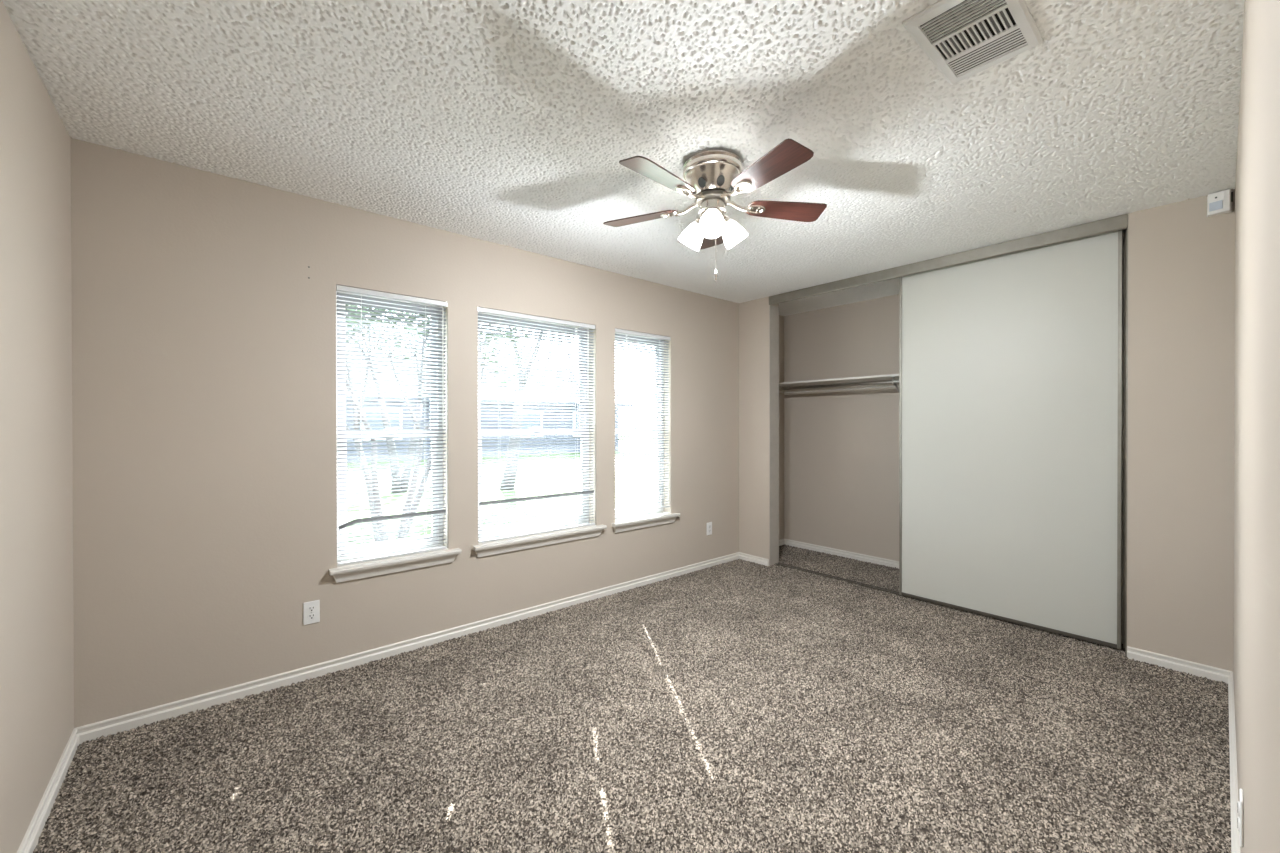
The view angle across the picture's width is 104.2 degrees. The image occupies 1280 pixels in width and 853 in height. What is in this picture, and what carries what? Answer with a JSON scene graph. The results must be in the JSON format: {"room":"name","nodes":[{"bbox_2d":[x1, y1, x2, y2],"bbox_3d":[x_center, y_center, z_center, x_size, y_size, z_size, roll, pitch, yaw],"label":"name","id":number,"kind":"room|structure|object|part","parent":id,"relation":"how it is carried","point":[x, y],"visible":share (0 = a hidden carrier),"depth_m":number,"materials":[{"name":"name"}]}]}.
{"room":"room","nodes":[
{"label":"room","id":0,"kind":"room"},
{"bbox_2d":[0,0,73,852],"bbox_3d":[-0.949,0.064,0.350,0.120,2.640,4.564,0,0,-41],"label":"wall","id":1,"kind":"structure","parent":0,"point":[37,625],"depth_m":1.56,"materials":[{"name":"beige paint"}]},
{"bbox_2d":[17,728,78,852],"bbox_3d":[-1.269,1.258,0.836,0.016,0.070,3.114,0,0,-41],"label":"baseboard","id":2,"kind":"structure","parent":1,"relation":"attached to","point":[29,842],"depth_m":1.67,"materials":[{"name":"white paint"}]},
{"bbox_2d":[71,137,783,727],"bbox_3d":[-0.420,0.050,3.705,5.344,2.640,0.150,0,0,-41],"label":"wall","id":3,"kind":"structure","parent":0,"point":[204,398],"depth_m":2.43,"materials":[{"name":"beige paint"}]},
{"bbox_2d":[303,600,319,624],"bbox_3d":[-1.670,0.946,2.535,0.070,0.114,0.009,0,0,-41],"label":"wall outlet","id":4,"kind":"object","parent":3,"relation":"attached to","point":[311,610],"visible":1,"depth_m":2.53,"materials":[{"name":"white plastic"}]},
{"bbox_2d":[308,606,314,611],"bbox_3d":[-1.669,0.926,2.533,0.033,0.027,0.003,0,0,-41],"label":"receptacle","id":5,"kind":"object","parent":4,"relation":"attached to","point":[310,608],"depth_m":2.53,"materials":[{"name":"white plastic"}]},
{"bbox_2d":[308,613,315,619],"bbox_3d":[-1.668,0.966,2.533,0.033,0.027,0.003,0,0,-41],"label":"receptacle","id":6,"kind":"object","parent":4,"relation":"attached to","point":[311,616],"depth_m":2.53,"materials":[{"name":"white plastic"}]},
{"bbox_2d":[329,291,461,582],"bbox_3d":[-1.387,0.035,2.836,0.676,1.561,0.185,0,0,-41],"label":"window","id":7,"kind":"structure","parent":3,"relation":"in","point":[348,572],"depth_m":2.82,"materials":[{"name":"white plastic"}]},
{"bbox_3d":[-1.450,-0.328,2.890,0.516,0.774,0.018,0,0,-41],"label":"sash","id":8,"kind":"part","parent":7,"relation":"part of","materials":[{"name":"glass"}]},
{"bbox_3d":[-1.434,0.361,2.876,0.516,0.684,0.022,0,0,-41],"label":"sash","id":9,"kind":"part","parent":7,"relation":"part of","materials":[{"name":"glass"}]},
{"bbox_2d":[336,284,446,565],"bbox_3d":[-1.376,-0.006,2.806,0.573,1.478,0.041,0,0,-41],"label":"window blind","id":10,"kind":"object","parent":7,"relation":"attached to","point":[442,304],"visible":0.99,"depth_m":2.79,"materials":[{"name":"white plastic"}]},
{"bbox_3d":[-1.510,0.006,2.699,0.002,1.442,0.029,0,0,-41],"label":"ladder cord","id":11,"kind":"part","parent":10,"relation":"part of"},
{"bbox_3d":[-1.379,0.726,2.813,0.566,0.012,0.024,0,0,-41],"label":"rail","id":12,"kind":"part","parent":10,"relation":"part of","materials":[{"name":"white plastic"}]},
{"bbox_3d":[-1.256,0.005,2.915,0.002,1.442,0.029,0,0,-41],"label":"ladder cord","id":13,"kind":"part","parent":10,"relation":"part of","materials":[{"name":"white fabric"}]},
{"bbox_3d":[-1.371,0.748,2.821,0.676,0.030,0.138,0,0,-41],"label":"sill","id":14,"kind":"part","parent":7,"relation":"part of","materials":[{"name":"white paint"}]},
{"bbox_2d":[74,552,738,743],"bbox_3d":[-0.664,1.246,3.392,4.257,0.070,0.016,0,0,-41],"label":"baseboard","id":15,"kind":"structure","parent":3,"relation":"attached to","point":[126,722],"depth_m":2.62,"materials":[{"name":"white paint"}]},
{"bbox_2d":[472,312,606,556],"bbox_3d":[-0.685,0.032,3.436,0.998,1.561,0.185,0,0,-41],"label":"window","id":16,"kind":"structure","parent":3,"relation":"in","point":[548,538],"depth_m":3.43,"materials":[{"name":"white plastic"}]},
{"bbox_3d":[-0.748,-0.331,3.490,0.838,0.774,0.018,0,0,-41],"label":"sash","id":17,"kind":"part","parent":16,"relation":"part of","materials":[{"name":"glass"}]},
{"bbox_3d":[-0.733,0.358,3.476,0.838,0.684,0.022,0,0,-41],"label":"sash","id":18,"kind":"part","parent":16,"relation":"part of","materials":[{"name":"glass"}]},
{"bbox_2d":[478,307,595,542],"bbox_3d":[-0.674,-0.010,3.405,0.895,1.478,0.041,0,0,-41],"label":"window blind","id":19,"kind":"object","parent":16,"relation":"attached to","point":[482,310],"visible":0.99,"depth_m":3.37,"materials":[{"name":"white plastic"}]},
{"bbox_3d":[-0.907,0.003,3.214,0.002,1.442,0.029,0,0,-41],"label":"ladder cord","id":20,"kind":"part","parent":19,"relation":"part of","materials":[{"name":"white fabric"}]},
{"bbox_3d":[-0.677,0.723,3.413,0.888,0.012,0.024,0,0,-41],"label":"rail","id":21,"kind":"part","parent":19,"relation":"part of","materials":[{"name":"white plastic"}]},
{"bbox_3d":[-0.458,0.001,3.598,0.002,1.442,0.029,0,0,-41],"label":"ladder cord","id":22,"kind":"part","parent":19,"relation":"part of","materials":[{"name":"white fabric"}]},
{"bbox_3d":[-0.669,0.745,3.421,0.998,0.030,0.138,0,0,-41],"label":"sill","id":23,"kind":"part","parent":16,"relation":"part of","materials":[{"name":"white paint"}]},
{"bbox_2d":[611,333,679,532],"bbox_3d":[0.016,0.028,4.035,0.692,1.561,0.185,0,0,-41],"label":"window","id":24,"kind":"structure","parent":3,"relation":"in","point":[637,520],"depth_m":4.11,"materials":[{"name":"white plastic"}]},
{"bbox_3d":[-0.046,-0.335,4.089,0.532,0.774,0.018,0,0,-41],"label":"sash","id":25,"kind":"part","parent":24,"relation":"part of","materials":[{"name":"glass"}]},
{"bbox_3d":[-0.031,0.354,4.076,0.532,0.684,0.022,0,0,-41],"label":"sash","id":26,"kind":"part","parent":24,"relation":"part of","materials":[{"name":"glass"}]},
{"bbox_2d":[615,328,670,514],"bbox_3d":[0.024,-0.036,4.009,0.589,1.432,0.031,0,0,-41],"label":"window blind","id":27,"kind":"object","parent":24,"relation":"attached to","point":[621,331],"visible":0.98,"depth_m":4.00,"materials":[{"name":"white plastic"}]},
{"bbox_3d":[-0.104,-0.024,3.900,0.002,1.396,0.029,0,0,-41],"label":"ladder cord","id":28,"kind":"part","parent":27,"relation":"part of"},
{"bbox_3d":[0.025,0.674,4.012,0.582,0.012,0.024,0,0,-41],"label":"rail","id":29,"kind":"part","parent":27,"relation":"part of","materials":[{"name":"white plastic"}]},
{"bbox_3d":[0.151,-0.025,4.118,0.002,1.396,0.029,0,0,-41],"label":"ladder cord","id":30,"kind":"part","parent":27,"relation":"part of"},
{"bbox_3d":[0.032,0.742,4.021,0.692,0.030,0.138,0,0,-41],"label":"sill","id":31,"kind":"part","parent":24,"relation":"part of","materials":[{"name":"white paint"}]},
{"bbox_2d":[707,522,711,534],"bbox_3d":[0.626,0.922,4.498,0.070,0.114,0.009,0,0,-41],"label":"wall outlet","id":32,"kind":"object","parent":3,"relation":"attached to","point":[709,524],"visible":1,"depth_m":4.50,"materials":[{"name":"white plastic"}]},
{"bbox_2d":[2,0,1244,315],"bbox_3d":[0.615,-1.173,2.499,5.160,0.013,3.136,0,0,-41],"label":"ceiling","id":33,"kind":"structure","parent":0,"point":[511,123],"depth_m":1.83,"materials":[{"name":"white paint"}]},
{"bbox_2d":[603,138,826,280],"bbox_3d":[0.315,-0.901,2.188,1.007,0.528,1.025,0,0,-41],"label":"ceiling fan","id":34,"kind":"object","parent":33,"relation":"hanging from","point":[711,176],"visible":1,"depth_m":2.13,"materials":[{"name":"brown wood"}]},
{"bbox_3d":[0.009,-0.985,2.360,0.369,0.033,0.133,0,0,25],"label":"blade","id":35,"kind":"part","parent":34,"relation":"part of","materials":[{"name":"brown wood"}]},
{"bbox_3d":[0.084,-0.984,1.961,0.133,0.033,0.369,0,0,43],"label":"blade","id":36,"kind":"part","parent":34,"relation":"part of","materials":[{"name":"brown wood"}]},
{"bbox_3d":[0.234,-0.865,2.281,0.108,0.128,0.124,0,0,-41],"label":"lamp shade","id":37,"kind":"part","parent":34,"relation":"part of","materials":[{"name":"white glass"}]},
{"bbox_3d":[0.366,-0.987,2.554,0.133,0.033,0.369,0,0,7],"label":"blade","id":38,"kind":"part","parent":34,"relation":"part of","materials":[{"name":"brown wood"}]},
{"bbox_3d":[0.304,-0.865,2.098,0.118,0.128,0.115,0,0,-41],"label":"lamp shade","id":39,"kind":"part","parent":34,"relation":"part of","materials":[{"name":"white glass"}]},
{"bbox_3d":[0.307,-0.889,2.123,0.043,0.046,0.042,0,0,-41],"label":"bulb","id":40,"kind":"part","parent":34,"relation":"part of","materials":[{"name":"white glass"}]},
{"bbox_2d":[723,215,729,222],"bbox_3d":[0.380,-0.926,2.232,0.061,0.066,0.049,0,0,-41],"label":"socket","id":41,"kind":"object","parent":34,"relation":"attached to","point":[726,219],"depth_m":2.21,"materials":[{"name":"silver metal"}]},
{"bbox_3d":[0.429,-0.866,2.248,0.123,0.128,0.108,0,0,-41],"label":"lamp shade","id":42,"kind":"part","parent":34,"relation":"part of","materials":[{"name":"white glass"}]},
{"bbox_3d":[0.486,-0.984,1.908,0.133,0.033,0.369,0,0,-29],"label":"blade","id":43,"kind":"part","parent":34,"relation":"part of","materials":[{"name":"brown wood"}]},
{"bbox_3d":[0.661,-0.986,2.275,0.369,0.033,0.133,0,0,-11],"label":"blade","id":44,"kind":"part","parent":34,"relation":"part of","materials":[{"name":"brown wood"}]},
{"bbox_2d":[902,0,1042,84],"bbox_3d":[0.984,-1.156,1.468,0.398,0.013,0.248,0,0,-41],"label":"ceiling vent","id":45,"kind":"object","parent":33,"relation":"in","point":[963,39],"visible":1,"depth_m":1.46,"materials":[{"name":"white metal"}]},
{"bbox_2d":[33,544,1230,852],"bbox_3d":[0.660,1.274,2.462,5.160,0.018,3.269,0,0,-41],"label":"floor","id":46,"kind":"structure","parent":0,"point":[735,706],"depth_m":2.00,"materials":[{"name":"carpet"}]},
{"bbox_2d":[784,294,898,560],"bbox_3d":[2.642,0.044,4.143,0.120,2.640,3.464,0,0,-41],"label":"wall","id":47,"kind":"structure","parent":0,"point":[841,447],"depth_m":4.83,"materials":[{"name":"beige paint"}]},
{"bbox_2d":[779,374,898,392],"bbox_3d":[2.453,-0.290,3.993,0.360,0.289,3.224,0,0,-41],"label":"closet shelf","id":48,"kind":"object","parent":47,"relation":"attached to","point":[890,380],"visible":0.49,"depth_m":4.63,"materials":[{"name":"white paint"}]},
{"bbox_3d":[2.366,-0.374,3.902,0.031,0.031,3.200,0,0,-41],"label":"hanging rod","id":49,"kind":"part","parent":48,"relation":"part of","materials":[{"name":"silver metal"}]},
{"bbox_2d":[784,539,898,567],"bbox_3d":[2.589,1.239,4.108,0.016,0.070,3.235,0,0,-41],"label":"baseboard","id":50,"kind":"structure","parent":47,"relation":"attached to","point":[881,561],"depth_m":4.82,"materials":[{"name":"white paint"}]},
{"bbox_2d":[739,189,1234,670],"bbox_3d":[2.034,0.047,3.620,0.150,2.640,3.170,0,0,-41],"label":"wall","id":51,"kind":"structure","parent":0,"point":[1180,467],"depth_m":2.62,"materials":[{"name":"beige paint"}]},
{"bbox_2d":[739,552,768,565],"bbox_3d":[1.053,1.239,4.647,0.016,0.070,0.338,0,0,-41],"label":"baseboard","id":52,"kind":"structure","parent":51,"relation":"attached to","point":[743,556],"depth_m":4.63,"materials":[{"name":"white paint"}]},
{"bbox_2d":[769,305,778,565],"bbox_3d":[1.228,0.083,4.563,0.146,2.362,0.006,0,0,-41],"label":"trim","id":53,"kind":"structure","parent":51,"relation":"attached to","point":[773,311],"depth_m":4.56,"materials":[{"name":"beige metal"}]},
{"bbox_2d":[769,214,1127,304],"bbox_3d":[1.972,-1.134,3.667,0.134,0.078,2.330,0,0,-41],"label":"trim","id":54,"kind":"structure","parent":51,"relation":"attached to","point":[1120,222],"depth_m":3.31,"materials":[{"name":"beige wood"}]},
{"bbox_2d":[775,563,1125,650],"bbox_3d":[2.013,1.264,3.708,0.044,0.010,2.320,0,0,-41],"label":"trim","id":55,"kind":"structure","parent":51,"relation":"attached to","point":[785,565],"depth_m":3.99,"materials":[{"name":"brown metal"}]},
{"bbox_2d":[899,230,1122,649],"bbox_3d":[2.331,0.062,3.268,0.026,2.388,1.196,0,0,-41],"label":"sliding closet door","id":56,"kind":"structure","parent":51,"relation":"in","point":[1010,365],"depth_m":3.17,"materials":[{"name":"white wood"}]},
{"bbox_3d":[2.332,1.245,3.273,0.024,0.022,1.164,0,0,-41],"label":"rail","id":57,"kind":"part","parent":56,"relation":"part of","materials":[{"name":"brown metal"}]},
{"bbox_2d":[1121,229,1126,648],"bbox_3d":[2.379,0.062,3.270,0.026,2.388,1.180,0,0,-41],"label":"sliding closet door","id":58,"kind":"structure","parent":51,"relation":"in","point":[1124,293],"depth_m":2.83,"materials":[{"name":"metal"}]},
{"bbox_3d":[2.379,0.062,3.270,0.012,2.348,1.156,0,0,-41],"label":"panel","id":59,"kind":"part","parent":58,"relation":"part of","materials":[{"name":"grey metal"}]},
{"bbox_2d":[1125,228,1127,655],"bbox_3d":[2.739,0.089,2.795,0.146,2.362,0.006,0,0,-41],"label":"trim","id":60,"kind":"structure","parent":51,"relation":"attached to","point":[1127,228],"depth_m":2.75,"materials":[{"name":"brown metal"}]},
{"bbox_2d":[1127,646,1230,683],"bbox_3d":[2.803,1.246,2.600,0.016,0.070,0.375,0,0,-41],"label":"baseboard","id":61,"kind":"structure","parent":51,"relation":"attached to","point":[1213,673],"depth_m":2.59,"materials":[{"name":"white paint"}]},
{"bbox_2d":[1207,189,1232,216],"bbox_3d":[2.875,-1.108,2.472,0.051,0.104,0.083,0,0,-41],"label":"sensor","id":62,"kind":"object","parent":51,"relation":"attached to","point":[1218,203],"visible":1,"depth_m":2.46,"materials":[{"name":"white plastic"}]},
{"bbox_2d":[1233,0,1279,852],"bbox_3d":[1.350,0.059,1.029,4.257,2.640,0.120,0,0,-41],"label":"wall","id":63,"kind":"structure","parent":0,"point":[1256,601],"depth_m":0.77,"materials":[{"name":"beige paint"}]},
{"bbox_2d":[1228,671,1239,852],"bbox_3d":[1.651,1.252,1.379,3.353,0.070,0.016,0,0,-41],"label":"baseboard","id":64,"kind":"structure","parent":63,"relation":"attached to","point":[1235,840],"depth_m":1.77,"materials":[{"name":"white paint"}]},
{"bbox_2d":[1237,788,1243,846],"bbox_3d":[1.503,0.978,1.248,0.070,0.114,0.009,0,0,-41],"label":"wall outlet","id":65,"kind":"object","parent":63,"relation":"attached to","point":[1240,819],"visible":0.99,"depth_m":1.23,"materials":[{"name":"white plastic"}]},
{"bbox_2d":[1237,817,1239,831],"bbox_3d":[1.501,0.997,1.250,0.033,0.027,0.003,0,0,-41],"label":"receptacle","id":66,"kind":"object","parent":65,"relation":"attached to","point":[1238,819],"depth_m":1.24,"materials":[{"name":"white plastic"}]},
{"label":"outside","id":67,"kind":"structure","parent":0,"visible":0},
{"bbox_2d":[347,434,656,546],"bbox_3d":[-12.916,1.570,30.512,80.000,0.300,56.836,0,0,-41],"label":"lawn","id":68,"kind":"structure","parent":67,"point":[625,435],"depth_m":10.61,"materials":[{"name":"plant"}]},
{"bbox_2d":[345,305,429,492],"bbox_3d":[-6.105,-0.997,11.721,3.976,5.140,3.888,0,0,-41],"label":"leafy tree","id":69,"kind":"object","parent":68,"relation":"on","point":[388,443],"visible":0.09,"depth_m":11.44,"materials":[{"name":"green plant"}]},
{"bbox_2d":[345,304,531,542],"bbox_3d":[-2.770,-0.065,6.049,3.361,3.293,3.016,0,0,-41],"label":"leafy tree","id":70,"kind":"object","parent":68,"relation":"on","point":[418,446],"visible":0.08,"depth_m":5.67,"materials":[{"name":"green plant"}]},
{"bbox_2d":[346,352,633,461],"bbox_3d":[-10.702,-1.065,26.368,19.200,5.000,9.400,0,0,-41],"label":"neighbor house","id":71,"kind":"structure","parent":68,"relation":"on","point":[498,408],"depth_m":24.34,"materials":[{"name":"grey brick"}]},
{"bbox_3d":[-10.800,-0.092,20.947,1.320,1.140,0.020,0,0,-41],"label":"pane","id":72,"kind":"part","parent":71,"relation":"part of","materials":[{"name":"white glass"}]},
{"bbox_3d":[-5.630,-0.117,25.365,1.320,1.140,0.020,0,0,-41],"label":"pane","id":73,"kind":"part","parent":71,"relation":"part of","materials":[{"name":"white glass"}]},
{"bbox_2d":[500,327,543,489],"bbox_3d":[-2.697,-1.617,12.704,4.660,6.370,2.374,0,0,30],"label":"leafy tree","id":74,"kind":"object","parent":68,"relation":"on","point":[514,469],"visible":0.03,"depth_m":11.86,"materials":[{"name":"green plant"}]},
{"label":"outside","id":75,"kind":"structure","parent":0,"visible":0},
{"bbox_2d":[347,455,656,491],"bbox_3d":[-2.792,1.639,18.667,80.000,0.280,6.000,0,0,-41],"label":"street","id":76,"kind":"structure","parent":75,"point":[626,462],"depth_m":17.09,"materials":[{"name":"white asphalt"}]}
]}

